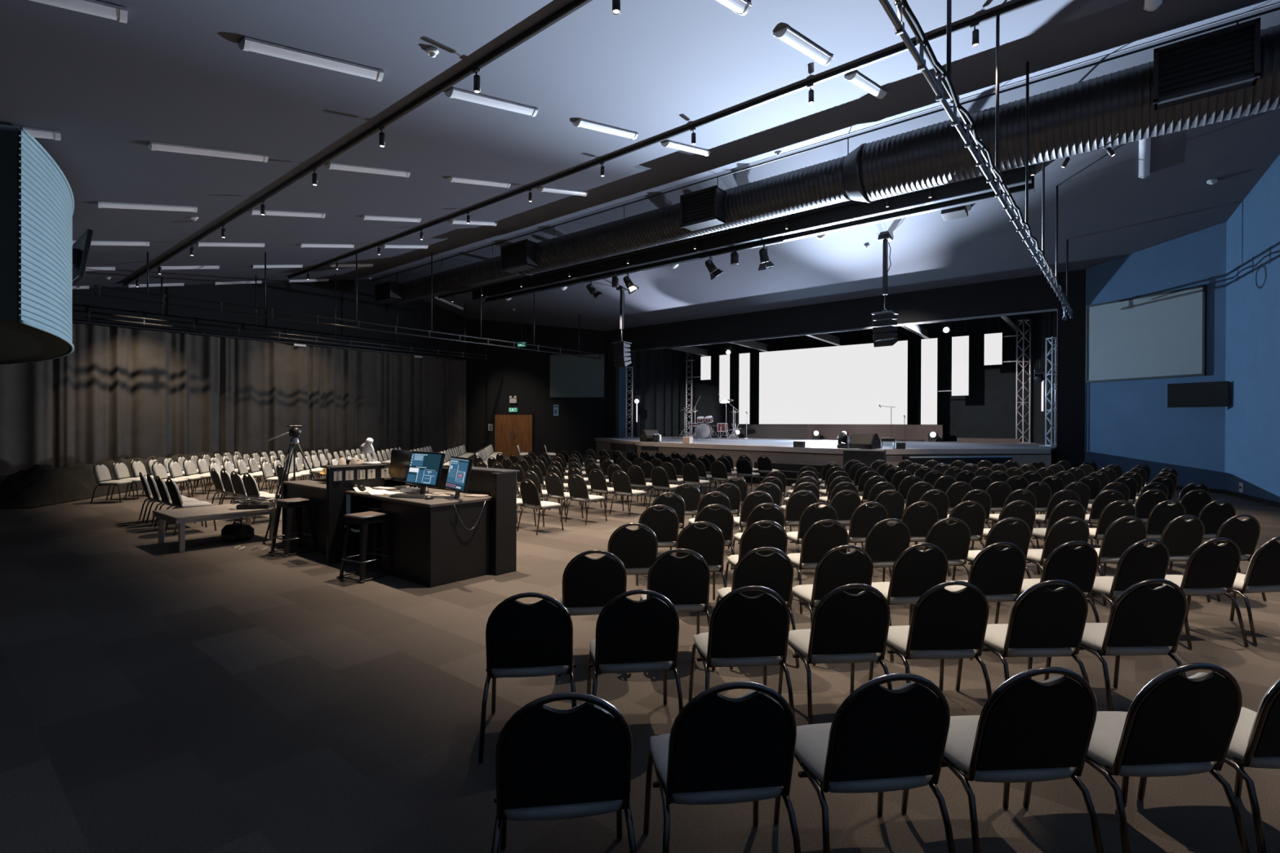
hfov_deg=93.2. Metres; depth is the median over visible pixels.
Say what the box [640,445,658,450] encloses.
access hatch
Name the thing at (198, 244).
light
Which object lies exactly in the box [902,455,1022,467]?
steps
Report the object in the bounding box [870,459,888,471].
chair
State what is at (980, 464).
chair
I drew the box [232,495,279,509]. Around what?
pile
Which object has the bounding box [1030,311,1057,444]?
drape
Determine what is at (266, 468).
chair
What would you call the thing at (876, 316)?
grille
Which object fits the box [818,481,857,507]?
chair
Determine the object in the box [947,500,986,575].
chair
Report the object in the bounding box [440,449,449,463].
chair
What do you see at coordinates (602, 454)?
chair
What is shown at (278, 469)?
chair
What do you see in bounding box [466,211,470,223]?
track spotlight
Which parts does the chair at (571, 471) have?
frame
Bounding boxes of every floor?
[0,455,1279,852]
[596,436,1056,450]
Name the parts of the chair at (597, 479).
frame, seat, leg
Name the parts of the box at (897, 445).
panel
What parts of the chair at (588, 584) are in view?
seat, frame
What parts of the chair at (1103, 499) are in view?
leg, seat, frame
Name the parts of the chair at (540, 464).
frame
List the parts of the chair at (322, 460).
backrest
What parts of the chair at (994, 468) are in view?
frame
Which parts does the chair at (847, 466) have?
frame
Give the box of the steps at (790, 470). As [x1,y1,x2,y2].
[744,462,826,486]
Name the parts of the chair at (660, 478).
leg, frame, seat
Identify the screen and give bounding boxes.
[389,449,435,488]
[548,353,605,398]
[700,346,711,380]
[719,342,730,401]
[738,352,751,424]
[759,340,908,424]
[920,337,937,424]
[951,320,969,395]
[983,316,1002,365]
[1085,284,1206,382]
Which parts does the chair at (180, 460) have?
backrest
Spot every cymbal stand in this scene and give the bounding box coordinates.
[678,407,689,437]
[684,409,697,438]
[719,399,733,438]
[728,409,738,438]
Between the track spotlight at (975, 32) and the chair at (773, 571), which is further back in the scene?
the track spotlight at (975, 32)
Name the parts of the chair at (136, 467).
frame, backrest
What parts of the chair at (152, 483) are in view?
leg, frame, backrest, leg, seat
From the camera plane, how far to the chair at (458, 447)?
23.00 m
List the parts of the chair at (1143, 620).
leg, leg, leg, seat frame, seat, frame, leg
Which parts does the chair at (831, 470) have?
frame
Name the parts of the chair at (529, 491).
leg, frame, seat, leg, leg, leg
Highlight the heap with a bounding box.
[0,451,213,508]
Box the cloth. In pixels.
[320,467,326,474]
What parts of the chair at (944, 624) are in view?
leg, leg, seat frame, seat, leg, frame, leg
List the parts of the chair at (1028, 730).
leg, seat frame, leg, leg, seat, frame, backrest, leg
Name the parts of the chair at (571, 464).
frame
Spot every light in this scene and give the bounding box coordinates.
[0,124,61,140]
[30,0,127,23]
[72,240,149,246]
[72,285,88,288]
[85,266,115,271]
[95,201,197,212]
[127,283,184,288]
[147,141,268,162]
[156,265,219,269]
[195,242,264,247]
[213,280,262,284]
[237,36,384,81]
[248,209,325,217]
[250,264,302,268]
[287,278,328,282]
[297,243,354,248]
[324,162,410,177]
[329,263,373,266]
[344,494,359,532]
[360,215,421,222]
[382,244,428,248]
[433,296,463,310]
[444,87,537,116]
[446,176,511,188]
[448,219,497,226]
[509,395,516,403]
[537,186,587,196]
[572,118,638,139]
[632,389,640,404]
[635,404,637,422]
[661,140,711,156]
[716,0,751,15]
[724,342,732,355]
[733,429,741,438]
[773,26,833,65]
[812,430,820,439]
[836,431,849,448]
[844,71,887,98]
[928,431,937,441]
[941,321,951,333]
[1034,360,1045,382]
[1040,381,1043,412]
[1137,137,1151,178]
[1143,0,1162,11]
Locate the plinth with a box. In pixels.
[736,424,943,441]
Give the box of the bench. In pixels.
[152,503,276,552]
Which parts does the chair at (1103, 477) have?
frame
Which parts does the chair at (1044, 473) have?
frame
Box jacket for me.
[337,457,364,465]
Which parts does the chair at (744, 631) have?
leg, leg, seat, seat frame, frame, leg, leg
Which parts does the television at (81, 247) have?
mount arm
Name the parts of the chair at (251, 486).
frame, backrest, seat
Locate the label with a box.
[293,343,306,346]
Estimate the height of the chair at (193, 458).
0.810 m
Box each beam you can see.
[123,0,592,285]
[288,0,1042,278]
[471,164,1034,302]
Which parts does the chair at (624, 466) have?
frame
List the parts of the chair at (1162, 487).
frame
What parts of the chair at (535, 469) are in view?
frame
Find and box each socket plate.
[333,471,342,480]
[345,470,353,480]
[357,469,364,479]
[367,468,375,479]
[381,468,388,478]
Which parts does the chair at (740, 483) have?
frame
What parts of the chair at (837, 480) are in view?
seat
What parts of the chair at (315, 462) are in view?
backrest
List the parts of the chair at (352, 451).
backrest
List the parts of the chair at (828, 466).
frame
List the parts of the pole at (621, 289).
ceiling plate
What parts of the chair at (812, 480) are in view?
frame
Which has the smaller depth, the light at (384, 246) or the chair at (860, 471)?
the chair at (860, 471)
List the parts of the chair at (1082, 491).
frame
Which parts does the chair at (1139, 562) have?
leg, seat, frame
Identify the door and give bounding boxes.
[493,413,533,456]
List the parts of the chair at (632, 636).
leg, leg, seat frame, seat, frame, leg, leg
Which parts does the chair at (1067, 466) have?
frame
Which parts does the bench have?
leg, leg, edge frame, leg, leg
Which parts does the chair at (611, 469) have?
frame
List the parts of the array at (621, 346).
flying frame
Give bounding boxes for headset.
[352,484,365,491]
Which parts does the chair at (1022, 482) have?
frame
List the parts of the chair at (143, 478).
leg, frame, backrest, leg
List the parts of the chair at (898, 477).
frame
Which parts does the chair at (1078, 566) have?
leg, seat, frame, leg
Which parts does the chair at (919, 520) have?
seat, frame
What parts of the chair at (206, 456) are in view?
backrest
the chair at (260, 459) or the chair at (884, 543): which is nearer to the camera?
the chair at (884, 543)
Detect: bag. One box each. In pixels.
[220,520,254,542]
[652,433,661,441]
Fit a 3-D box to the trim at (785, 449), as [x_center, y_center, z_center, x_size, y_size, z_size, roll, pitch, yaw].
[3.288,0.646,20.890,17.690,0.144,4.710,0,0,39]
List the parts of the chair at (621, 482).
leg, frame, seat, leg, leg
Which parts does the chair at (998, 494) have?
seat, frame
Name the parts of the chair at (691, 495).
frame, seat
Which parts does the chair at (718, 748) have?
leg, leg, seat, seat frame, frame, backrest, leg, leg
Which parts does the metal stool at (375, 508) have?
seat, leg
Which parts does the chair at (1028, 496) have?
seat, frame, leg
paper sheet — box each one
[352,486,367,492]
[363,486,379,491]
[365,488,385,494]
[373,489,404,494]
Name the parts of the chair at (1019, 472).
frame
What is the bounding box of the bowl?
[289,437,299,444]
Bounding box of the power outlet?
[1239,482,1243,493]
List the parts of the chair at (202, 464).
frame, backrest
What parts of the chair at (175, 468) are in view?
frame, backrest, seat, leg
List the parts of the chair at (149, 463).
frame, backrest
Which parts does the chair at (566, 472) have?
frame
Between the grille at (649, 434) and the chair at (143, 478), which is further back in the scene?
the grille at (649, 434)
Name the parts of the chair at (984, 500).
frame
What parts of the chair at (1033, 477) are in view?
frame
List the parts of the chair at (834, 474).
seat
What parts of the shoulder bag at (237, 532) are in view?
handle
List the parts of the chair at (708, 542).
frame, leg, seat, leg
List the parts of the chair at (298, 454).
backrest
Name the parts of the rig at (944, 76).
hanging rod, hanging rod, hanging rod, hanging rod, hanging rod, hanging rod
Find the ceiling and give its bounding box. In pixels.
[0,0,1279,331]
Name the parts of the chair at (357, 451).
backrest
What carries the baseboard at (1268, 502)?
attached to the wall at (1252, 344)
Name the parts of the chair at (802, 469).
frame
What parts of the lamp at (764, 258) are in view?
barn door, barn door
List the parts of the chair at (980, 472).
frame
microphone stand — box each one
[690,396,700,436]
[719,395,738,438]
[743,413,749,439]
[880,405,897,440]
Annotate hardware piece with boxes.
[729,423,740,438]
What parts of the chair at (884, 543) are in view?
seat, leg, frame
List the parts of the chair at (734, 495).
frame, seat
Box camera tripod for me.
[262,425,315,544]
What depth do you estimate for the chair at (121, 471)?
12.83 m
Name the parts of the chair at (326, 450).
backrest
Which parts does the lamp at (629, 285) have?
barn door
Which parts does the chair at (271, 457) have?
backrest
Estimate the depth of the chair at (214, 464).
12.92 m
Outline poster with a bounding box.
[553,404,558,415]
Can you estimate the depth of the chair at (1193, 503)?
7.84 m
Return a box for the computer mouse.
[424,496,434,499]
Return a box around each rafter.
[668,346,707,356]
[729,340,767,351]
[806,333,840,345]
[900,324,928,338]
[1000,315,1021,331]
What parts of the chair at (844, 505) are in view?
seat, frame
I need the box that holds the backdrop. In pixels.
[688,313,1031,442]
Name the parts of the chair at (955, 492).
frame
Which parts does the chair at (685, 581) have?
seat, frame, leg, leg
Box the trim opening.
[1056,309,1057,446]
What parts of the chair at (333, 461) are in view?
backrest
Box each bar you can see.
[584,270,639,282]
[699,240,783,258]
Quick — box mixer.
[400,486,420,493]
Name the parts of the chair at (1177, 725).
leg, leg, leg, seat, frame, backrest, leg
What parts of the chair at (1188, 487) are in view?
frame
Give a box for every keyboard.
[389,493,428,498]
[392,486,408,489]
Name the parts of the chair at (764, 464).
frame, seat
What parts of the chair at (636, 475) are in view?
frame, seat, leg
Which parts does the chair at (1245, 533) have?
leg, leg, frame, seat, leg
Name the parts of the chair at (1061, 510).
leg, seat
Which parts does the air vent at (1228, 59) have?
plate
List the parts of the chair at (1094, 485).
frame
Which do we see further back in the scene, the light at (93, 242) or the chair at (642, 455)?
the chair at (642, 455)
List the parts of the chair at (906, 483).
frame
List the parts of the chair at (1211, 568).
leg, seat, frame, leg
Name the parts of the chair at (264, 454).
backrest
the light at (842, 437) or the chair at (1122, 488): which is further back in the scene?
the light at (842, 437)
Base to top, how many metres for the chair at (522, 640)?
0.810 m
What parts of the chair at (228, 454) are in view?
backrest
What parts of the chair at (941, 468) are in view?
frame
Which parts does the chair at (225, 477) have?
frame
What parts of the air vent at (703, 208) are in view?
plate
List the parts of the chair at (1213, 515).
seat, frame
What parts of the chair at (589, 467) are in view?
frame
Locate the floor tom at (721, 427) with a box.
[716,422,728,438]
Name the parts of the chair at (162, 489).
leg, frame, backrest, seat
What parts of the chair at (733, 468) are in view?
frame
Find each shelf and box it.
[309,470,392,479]
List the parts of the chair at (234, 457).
backrest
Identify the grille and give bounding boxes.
[613,342,623,347]
[613,347,623,351]
[613,352,623,356]
[613,357,623,361]
[613,362,625,367]
[645,431,657,438]
[849,434,873,444]
[872,312,890,319]
[872,319,890,326]
[872,325,891,333]
[872,333,891,339]
[873,340,892,346]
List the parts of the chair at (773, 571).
leg, seat, frame, leg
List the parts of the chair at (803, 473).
frame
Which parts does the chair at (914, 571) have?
leg, seat, leg, frame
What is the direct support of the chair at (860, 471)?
on the floor at (211, 696)
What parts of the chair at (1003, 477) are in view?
frame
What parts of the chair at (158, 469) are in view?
frame, backrest, seat, leg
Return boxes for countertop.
[282,478,408,491]
[345,485,491,507]
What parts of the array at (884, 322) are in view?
flying frame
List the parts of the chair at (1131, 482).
frame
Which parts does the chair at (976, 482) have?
frame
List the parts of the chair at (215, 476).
frame, backrest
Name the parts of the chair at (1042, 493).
seat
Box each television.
[72,228,93,285]
[1167,381,1229,407]
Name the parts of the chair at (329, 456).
backrest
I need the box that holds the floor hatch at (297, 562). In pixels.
[287,559,308,564]
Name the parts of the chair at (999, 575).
seat, frame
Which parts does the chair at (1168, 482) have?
frame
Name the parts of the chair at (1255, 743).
leg, leg, leg, seat, frame, backrest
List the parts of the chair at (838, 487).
frame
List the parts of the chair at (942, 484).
frame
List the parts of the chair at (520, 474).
frame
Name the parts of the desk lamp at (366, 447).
lamp shade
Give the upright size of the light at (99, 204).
0.420 m
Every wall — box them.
[72,279,467,453]
[466,318,604,455]
[595,441,1051,477]
[604,269,1085,470]
[626,351,680,448]
[680,447,1056,466]
[1084,222,1226,489]
[1224,154,1279,502]
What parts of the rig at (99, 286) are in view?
hanging rod, hanging rod, hanging rod, hanging rod, hanging rod, hanging rod, hanging rod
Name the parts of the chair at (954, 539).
seat, leg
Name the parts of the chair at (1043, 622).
leg, leg, seat frame, seat, leg, frame, leg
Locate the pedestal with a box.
[843,448,885,468]
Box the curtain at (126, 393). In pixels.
[0,323,466,475]
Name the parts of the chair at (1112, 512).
leg, seat, frame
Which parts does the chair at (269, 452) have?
backrest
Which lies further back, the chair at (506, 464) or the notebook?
the chair at (506, 464)
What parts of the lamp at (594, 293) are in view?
barn door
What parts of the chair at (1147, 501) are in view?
seat, frame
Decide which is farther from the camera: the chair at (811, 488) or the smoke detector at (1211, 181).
the smoke detector at (1211, 181)
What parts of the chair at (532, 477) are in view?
frame, seat, leg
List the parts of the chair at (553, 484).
frame, seat, leg, leg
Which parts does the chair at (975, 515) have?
frame, seat, leg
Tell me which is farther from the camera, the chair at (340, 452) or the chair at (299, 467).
the chair at (340, 452)
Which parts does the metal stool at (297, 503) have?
leg, leg, rail, foot rail, seat, leg, leg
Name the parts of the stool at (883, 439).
seat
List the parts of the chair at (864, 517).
seat, frame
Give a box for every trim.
[372,6,1279,280]
[595,437,1050,454]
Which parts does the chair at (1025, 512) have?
leg, seat, frame, leg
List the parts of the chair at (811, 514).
seat, leg, frame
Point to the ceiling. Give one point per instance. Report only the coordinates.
(177, 72)
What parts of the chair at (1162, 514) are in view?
seat, frame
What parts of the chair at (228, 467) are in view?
frame, backrest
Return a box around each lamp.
[359,437,381,464]
[586,280,602,300]
[611,274,618,287]
[622,271,639,294]
[704,255,724,279]
[730,248,738,265]
[757,244,774,271]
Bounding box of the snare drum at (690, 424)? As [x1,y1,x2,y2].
[688,422,697,437]
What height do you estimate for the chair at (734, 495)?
0.810 m
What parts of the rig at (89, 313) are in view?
hanging rod, hanging rod, hanging rod, hanging rod, hanging rod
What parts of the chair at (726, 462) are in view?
frame, seat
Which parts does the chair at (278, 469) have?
frame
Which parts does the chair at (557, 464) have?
frame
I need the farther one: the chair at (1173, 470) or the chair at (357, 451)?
the chair at (357, 451)
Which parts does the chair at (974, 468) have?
frame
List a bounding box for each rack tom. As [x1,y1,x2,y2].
[697,416,704,422]
[704,415,713,423]
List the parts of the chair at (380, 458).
backrest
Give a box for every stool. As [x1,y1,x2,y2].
[268,497,316,557]
[336,511,391,583]
[356,504,381,568]
[710,425,718,437]
[880,437,894,448]
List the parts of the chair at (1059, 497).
leg, seat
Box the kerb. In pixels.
[956,437,1021,443]
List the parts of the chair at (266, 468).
leg, frame, backrest, seat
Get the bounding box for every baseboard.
[475,453,585,457]
[1147,483,1223,493]
[1223,489,1279,507]
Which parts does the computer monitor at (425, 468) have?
interface panel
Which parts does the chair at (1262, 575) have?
leg, leg, leg, seat, frame, backrest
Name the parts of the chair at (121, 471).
frame, backrest, seat, leg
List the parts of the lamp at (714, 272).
barn door, barn door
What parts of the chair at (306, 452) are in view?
backrest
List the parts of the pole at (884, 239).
lifting rod, ceiling plate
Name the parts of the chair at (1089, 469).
frame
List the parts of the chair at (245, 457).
backrest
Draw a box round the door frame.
[618,355,626,437]
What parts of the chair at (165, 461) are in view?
backrest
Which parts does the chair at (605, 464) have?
frame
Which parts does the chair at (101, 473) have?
leg, frame, backrest, leg, leg, seat, leg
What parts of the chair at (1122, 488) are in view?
frame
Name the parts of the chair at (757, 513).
leg, seat, frame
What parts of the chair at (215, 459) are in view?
backrest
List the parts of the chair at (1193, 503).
frame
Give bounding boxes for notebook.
[463,493,489,497]
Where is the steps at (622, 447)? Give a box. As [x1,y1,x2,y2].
[595,442,635,463]
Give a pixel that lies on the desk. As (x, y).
(431, 547)
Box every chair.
[90,462,134,503]
[110,460,150,499]
[128,458,167,496]
[138,472,182,523]
[145,473,191,526]
[146,457,182,489]
[149,461,190,501]
[154,475,203,527]
[162,456,195,490]
[164,478,216,535]
[167,459,204,497]
[175,454,208,487]
[180,457,217,494]
[187,453,210,485]
[194,456,223,491]
[200,453,223,483]
[206,460,234,499]
[207,455,238,488]
[211,451,239,481]
[211,467,249,504]
[220,469,250,504]
[221,454,248,475]
[221,458,253,495]
[223,450,248,472]
[230,471,271,519]
[231,453,260,482]
[233,449,242,468]
[236,457,267,491]
[240,472,282,524]
[242,452,261,482]
[248,456,277,489]
[251,451,271,478]
[257,454,274,487]
[259,450,271,477]
[260,459,292,493]
[267,453,296,484]
[268,449,277,475]
[271,457,302,493]
[274,464,289,502]
[276,448,298,471]
[278,453,304,482]
[283,457,311,480]
[289,453,312,479]
[295,455,319,479]
[296,450,314,475]
[302,454,323,479]
[303,449,325,475]
[310,448,330,465]
[311,453,323,479]
[317,448,327,461]
[317,452,327,479]
[323,447,328,465]
[325,451,332,478]
[330,457,337,465]
[333,450,338,462]
[338,449,346,461]
[344,448,351,456]
[346,454,351,459]
[350,448,367,461]
[353,453,359,460]
[355,447,372,459]
[360,452,366,461]
[365,453,372,461]
[370,452,377,461]
[376,449,390,462]
[381,448,390,461]
[385,448,391,460]
[427,444,432,452]
[436,450,449,467]
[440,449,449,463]
[443,448,449,467]
[445,448,450,467]
[448,447,453,456]
[450,447,455,456]
[453,446,467,457]
[454,445,469,457]
[457,444,471,458]
[458,444,473,464]
[460,444,474,458]
[462,443,475,457]
[473,455,484,466]
[476,460,487,467]
[478,592,577,764]
[479,448,487,462]
[480,448,487,461]
[483,446,496,458]
[484,446,496,457]
[487,456,498,467]
[488,444,500,454]
[491,692,636,852]
[492,462,504,469]
[496,453,504,463]
[501,457,512,469]
[505,468,537,511]
[509,453,519,466]
[510,462,541,498]
[515,444,528,457]
[516,458,543,479]
[516,478,563,534]
[516,497,536,526]
[521,470,559,517]
[523,454,533,466]
[527,452,537,461]
[528,464,559,502]
[533,459,546,489]
[537,455,548,470]
[540,452,551,466]
[542,471,583,521]
[543,444,555,456]
[546,465,580,507]
[550,460,568,492]
[551,456,568,483]
[555,453,568,475]
[557,549,631,676]
[559,449,568,465]
[564,474,607,524]
[565,466,601,508]
[567,461,597,495]
[568,453,585,471]
[568,457,586,475]
[571,450,584,466]
[583,454,607,479]
[584,451,599,471]
[584,457,610,487]
[586,448,599,462]
[586,462,617,499]
[586,589,683,712]
[587,468,623,513]
[599,448,613,462]
[599,452,614,465]
[599,455,611,486]
[601,458,614,478]
[606,463,638,502]
[607,522,657,575]
[609,470,647,516]
[612,449,621,462]
[613,452,623,466]
[616,456,628,466]
[620,459,648,493]
[625,465,658,506]
[626,450,635,460]
[629,453,639,466]
[631,457,645,488]
[635,504,679,585]
[639,461,668,497]
[640,450,649,460]
[640,548,715,673]
[643,681,800,852]
[644,453,657,463]
[648,457,675,491]
[648,466,679,506]
[651,492,685,528]
[654,451,665,460]
[658,462,688,495]
[661,454,684,484]
[667,458,696,491]
[670,452,681,478]
[671,483,700,518]
[675,455,690,484]
[675,521,726,599]
[681,462,711,492]
[685,453,706,475]
[688,491,732,548]
[688,585,795,717]
[689,459,716,494]
[693,503,734,570]
[696,456,720,485]
[702,453,715,480]
[708,460,736,493]
[712,482,742,533]
[714,457,739,488]
[715,546,799,669]
[718,453,742,483]
[723,476,747,516]
[724,520,791,611]
[728,490,773,548]
[730,502,785,569]
[736,457,760,491]
[737,454,760,483]
[742,482,781,528]
[755,455,778,485]
[758,476,783,512]
[764,471,786,502]
[773,673,955,852]
[777,583,892,724]
[780,481,819,532]
[782,475,818,527]
[784,471,819,511]
[784,490,818,532]
[786,502,837,579]
[786,519,848,613]
[789,544,879,665]
[791,466,817,489]
[818,462,840,497]
[818,466,846,496]
[818,475,853,503]
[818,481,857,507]
[819,470,849,496]
[829,489,863,549]
[844,459,862,475]
[847,501,891,577]
[847,518,915,608]
[848,462,867,496]
[853,466,875,488]
[854,489,905,546]
[857,470,880,495]
[859,475,888,504]
[865,481,896,506]
[868,580,991,698]
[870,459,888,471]
[871,542,948,662]
[875,462,895,476]
[883,466,904,484]
[890,470,913,493]
[896,459,914,470]
[897,475,924,502]
[900,501,938,549]
[901,666,1103,852]
[903,481,935,511]
[904,462,923,475]
[913,466,934,479]
[916,488,949,550]
[920,517,971,577]
[922,470,945,485]
[923,460,940,470]
[932,462,950,474]
[933,475,957,493]
[943,466,962,479]
[944,542,1026,658]
[946,481,973,511]
[947,488,991,544]
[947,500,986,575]
[949,460,966,469]
[951,517,1031,580]
[955,470,976,485]
[955,579,1089,691]
[960,463,978,473]
[968,475,995,524]
[971,500,1039,573]
[973,466,993,479]
[976,460,992,470]
[980,488,1039,549]
[983,480,1012,528]
[988,470,1008,484]
[990,463,1007,473]
[994,540,1099,624]
[1003,460,1019,470]
[1004,466,1023,479]
[1004,475,1028,493]
[1019,463,1036,474]
[1019,471,1044,514]
[1022,481,1051,511]
[1022,662,1249,852]
[1026,516,1095,605]
[1028,460,1045,471]
[1031,499,1085,542]
[1034,489,1080,528]
[1036,466,1055,479]
[1036,475,1064,524]
[1038,481,1092,528]
[1044,578,1187,711]
[1046,463,1065,474]
[1052,471,1075,487]
[1054,460,1071,472]
[1064,466,1085,484]
[1075,464,1093,476]
[1075,475,1101,503]
[1082,460,1097,473]
[1084,481,1129,511]
[1084,489,1124,546]
[1085,471,1109,493]
[1088,500,1136,566]
[1089,475,1137,512]
[1090,538,1177,649]
[1093,515,1146,605]
[1095,466,1115,484]
[1104,463,1122,479]
[1120,471,1142,496]
[1128,467,1146,489]
[1131,475,1174,524]
[1132,471,1177,504]
[1133,481,1168,506]
[1134,464,1151,484]
[1134,488,1168,523]
[1137,679,1279,852]
[1142,467,1178,499]
[1144,499,1186,564]
[1146,488,1213,543]
[1158,515,1210,602]
[1162,537,1248,648]
[1167,482,1209,505]
[1168,514,1266,601]
[1186,536,1279,645]
[1198,499,1240,572]
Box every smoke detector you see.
[190,216,198,221]
[425,46,439,57]
[774,151,781,155]
[1206,177,1217,184]
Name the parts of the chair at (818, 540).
leg, seat, frame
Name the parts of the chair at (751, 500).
leg, seat, frame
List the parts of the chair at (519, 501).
seat, leg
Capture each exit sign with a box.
[508,407,518,412]
[517,342,526,346]
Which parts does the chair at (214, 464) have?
leg, frame, backrest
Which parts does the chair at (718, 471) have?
frame, seat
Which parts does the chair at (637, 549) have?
frame, seat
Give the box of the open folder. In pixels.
[372,486,396,490]
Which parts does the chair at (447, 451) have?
backrest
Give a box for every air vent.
[374,280,401,303]
[500,239,537,273]
[680,185,725,231]
[1153,17,1260,110]
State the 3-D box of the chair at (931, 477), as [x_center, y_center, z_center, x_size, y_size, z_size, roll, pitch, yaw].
[5.322,1.195,11.211,0.476,0.810,0.543,0,0,-4]
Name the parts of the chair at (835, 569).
leg, seat frame, seat, leg, frame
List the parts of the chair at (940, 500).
frame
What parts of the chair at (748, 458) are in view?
frame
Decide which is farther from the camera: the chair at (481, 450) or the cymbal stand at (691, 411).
the cymbal stand at (691, 411)
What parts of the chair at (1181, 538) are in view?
seat, frame, leg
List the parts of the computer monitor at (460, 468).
interface panel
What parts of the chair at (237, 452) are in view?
backrest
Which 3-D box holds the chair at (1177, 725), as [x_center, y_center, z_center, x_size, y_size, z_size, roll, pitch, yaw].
[1.881,1.209,2.324,0.476,0.810,0.543,0,0,-5]
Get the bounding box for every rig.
[84,273,488,359]
[93,252,601,359]
[878,0,1074,318]
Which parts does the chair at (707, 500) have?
seat, frame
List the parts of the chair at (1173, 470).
frame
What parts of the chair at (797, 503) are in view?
seat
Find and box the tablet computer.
[425,492,461,498]
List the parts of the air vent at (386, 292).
plate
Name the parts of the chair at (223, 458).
backrest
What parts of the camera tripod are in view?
pan handle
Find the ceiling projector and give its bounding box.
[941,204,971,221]
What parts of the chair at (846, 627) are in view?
leg, leg, seat frame, seat, frame, leg, leg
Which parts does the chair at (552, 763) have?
leg, leg, seat frame, seat, leg, leg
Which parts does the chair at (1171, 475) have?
frame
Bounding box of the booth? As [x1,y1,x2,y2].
[0,126,74,364]
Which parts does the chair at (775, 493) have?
frame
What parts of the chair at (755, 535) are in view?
leg, seat, frame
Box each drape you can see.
[629,348,688,436]
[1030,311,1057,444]
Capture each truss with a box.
[623,366,635,437]
[683,352,693,436]
[1015,318,1031,443]
[1043,336,1057,446]
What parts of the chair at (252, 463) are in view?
frame, backrest, seat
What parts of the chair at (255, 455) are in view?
backrest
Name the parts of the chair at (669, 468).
frame, seat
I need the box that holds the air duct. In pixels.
[387,21,1279,305]
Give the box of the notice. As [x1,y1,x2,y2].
[488,424,492,431]
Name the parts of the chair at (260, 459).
backrest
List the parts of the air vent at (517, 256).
plate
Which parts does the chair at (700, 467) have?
frame, seat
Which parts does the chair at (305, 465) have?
backrest, seat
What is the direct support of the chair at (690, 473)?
on the floor at (211, 696)
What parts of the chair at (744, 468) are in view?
frame, seat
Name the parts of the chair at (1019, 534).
leg, seat, frame, leg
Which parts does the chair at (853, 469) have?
frame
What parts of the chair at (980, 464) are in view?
frame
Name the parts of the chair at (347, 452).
backrest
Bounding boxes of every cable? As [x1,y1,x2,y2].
[453,501,485,530]
[897,439,924,441]
[1062,304,1067,319]
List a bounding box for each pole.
[616,286,627,339]
[877,234,893,308]
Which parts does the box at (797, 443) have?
panel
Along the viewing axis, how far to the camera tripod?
8.70 m
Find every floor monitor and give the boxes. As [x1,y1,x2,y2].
[640,430,658,441]
[848,432,880,448]
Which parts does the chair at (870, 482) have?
seat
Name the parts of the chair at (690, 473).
frame, seat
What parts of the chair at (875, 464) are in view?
frame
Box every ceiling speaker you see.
[670,263,678,268]
[815,233,826,239]
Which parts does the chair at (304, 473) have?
backrest, seat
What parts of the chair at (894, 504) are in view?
frame, seat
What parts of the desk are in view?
panel, panel, divider panel, panel, panel, panel, corner post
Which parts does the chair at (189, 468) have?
frame, backrest, seat, leg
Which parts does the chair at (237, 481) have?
frame, backrest, seat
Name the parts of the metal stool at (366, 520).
leg, leg, rail, seat, foot rail, leg, leg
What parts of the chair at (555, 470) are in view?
frame, seat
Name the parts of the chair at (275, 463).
frame, backrest, seat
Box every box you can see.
[682,436,693,443]
[793,440,804,447]
[892,442,905,448]
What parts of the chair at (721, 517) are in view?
frame, seat, leg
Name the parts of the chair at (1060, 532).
leg, seat, frame, leg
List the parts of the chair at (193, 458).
backrest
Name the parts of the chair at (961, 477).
frame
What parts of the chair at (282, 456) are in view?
backrest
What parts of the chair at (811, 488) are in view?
frame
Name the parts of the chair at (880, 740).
leg, seat frame, leg, seat, leg, frame, backrest, leg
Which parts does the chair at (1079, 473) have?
frame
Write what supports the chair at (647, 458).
on the floor at (211, 696)
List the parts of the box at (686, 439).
panel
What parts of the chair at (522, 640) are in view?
leg, leg, frame, seat frame, seat, leg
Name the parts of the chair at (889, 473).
frame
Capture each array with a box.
[612,339,631,367]
[871,308,898,346]
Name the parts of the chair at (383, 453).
backrest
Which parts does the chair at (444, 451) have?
backrest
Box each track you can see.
[72,320,466,360]
[438,200,860,298]
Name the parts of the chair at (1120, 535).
leg, leg, seat, frame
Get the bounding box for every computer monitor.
[404,451,445,494]
[443,456,473,500]
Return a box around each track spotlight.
[135,277,139,287]
[157,263,161,274]
[190,243,194,255]
[221,224,226,238]
[260,200,265,215]
[311,167,317,186]
[335,260,338,269]
[377,244,380,254]
[378,125,385,147]
[419,229,422,239]
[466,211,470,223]
[472,67,480,93]
[528,188,532,202]
[600,161,604,177]
[612,0,620,14]
[690,127,695,145]
[784,217,788,229]
[807,84,813,104]
[885,197,888,207]
[928,188,932,198]
[969,22,978,47]
[1030,164,1035,175]
[1061,155,1071,168]
[1105,146,1115,156]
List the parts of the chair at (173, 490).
leg, frame, leg, backrest, seat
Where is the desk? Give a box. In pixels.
[282,459,519,587]
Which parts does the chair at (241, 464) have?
frame, backrest, seat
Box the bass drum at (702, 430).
[694,423,711,438]
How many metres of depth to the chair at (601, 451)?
19.67 m
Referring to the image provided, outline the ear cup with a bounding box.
[358,484,364,491]
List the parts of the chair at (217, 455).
backrest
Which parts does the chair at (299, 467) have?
backrest, seat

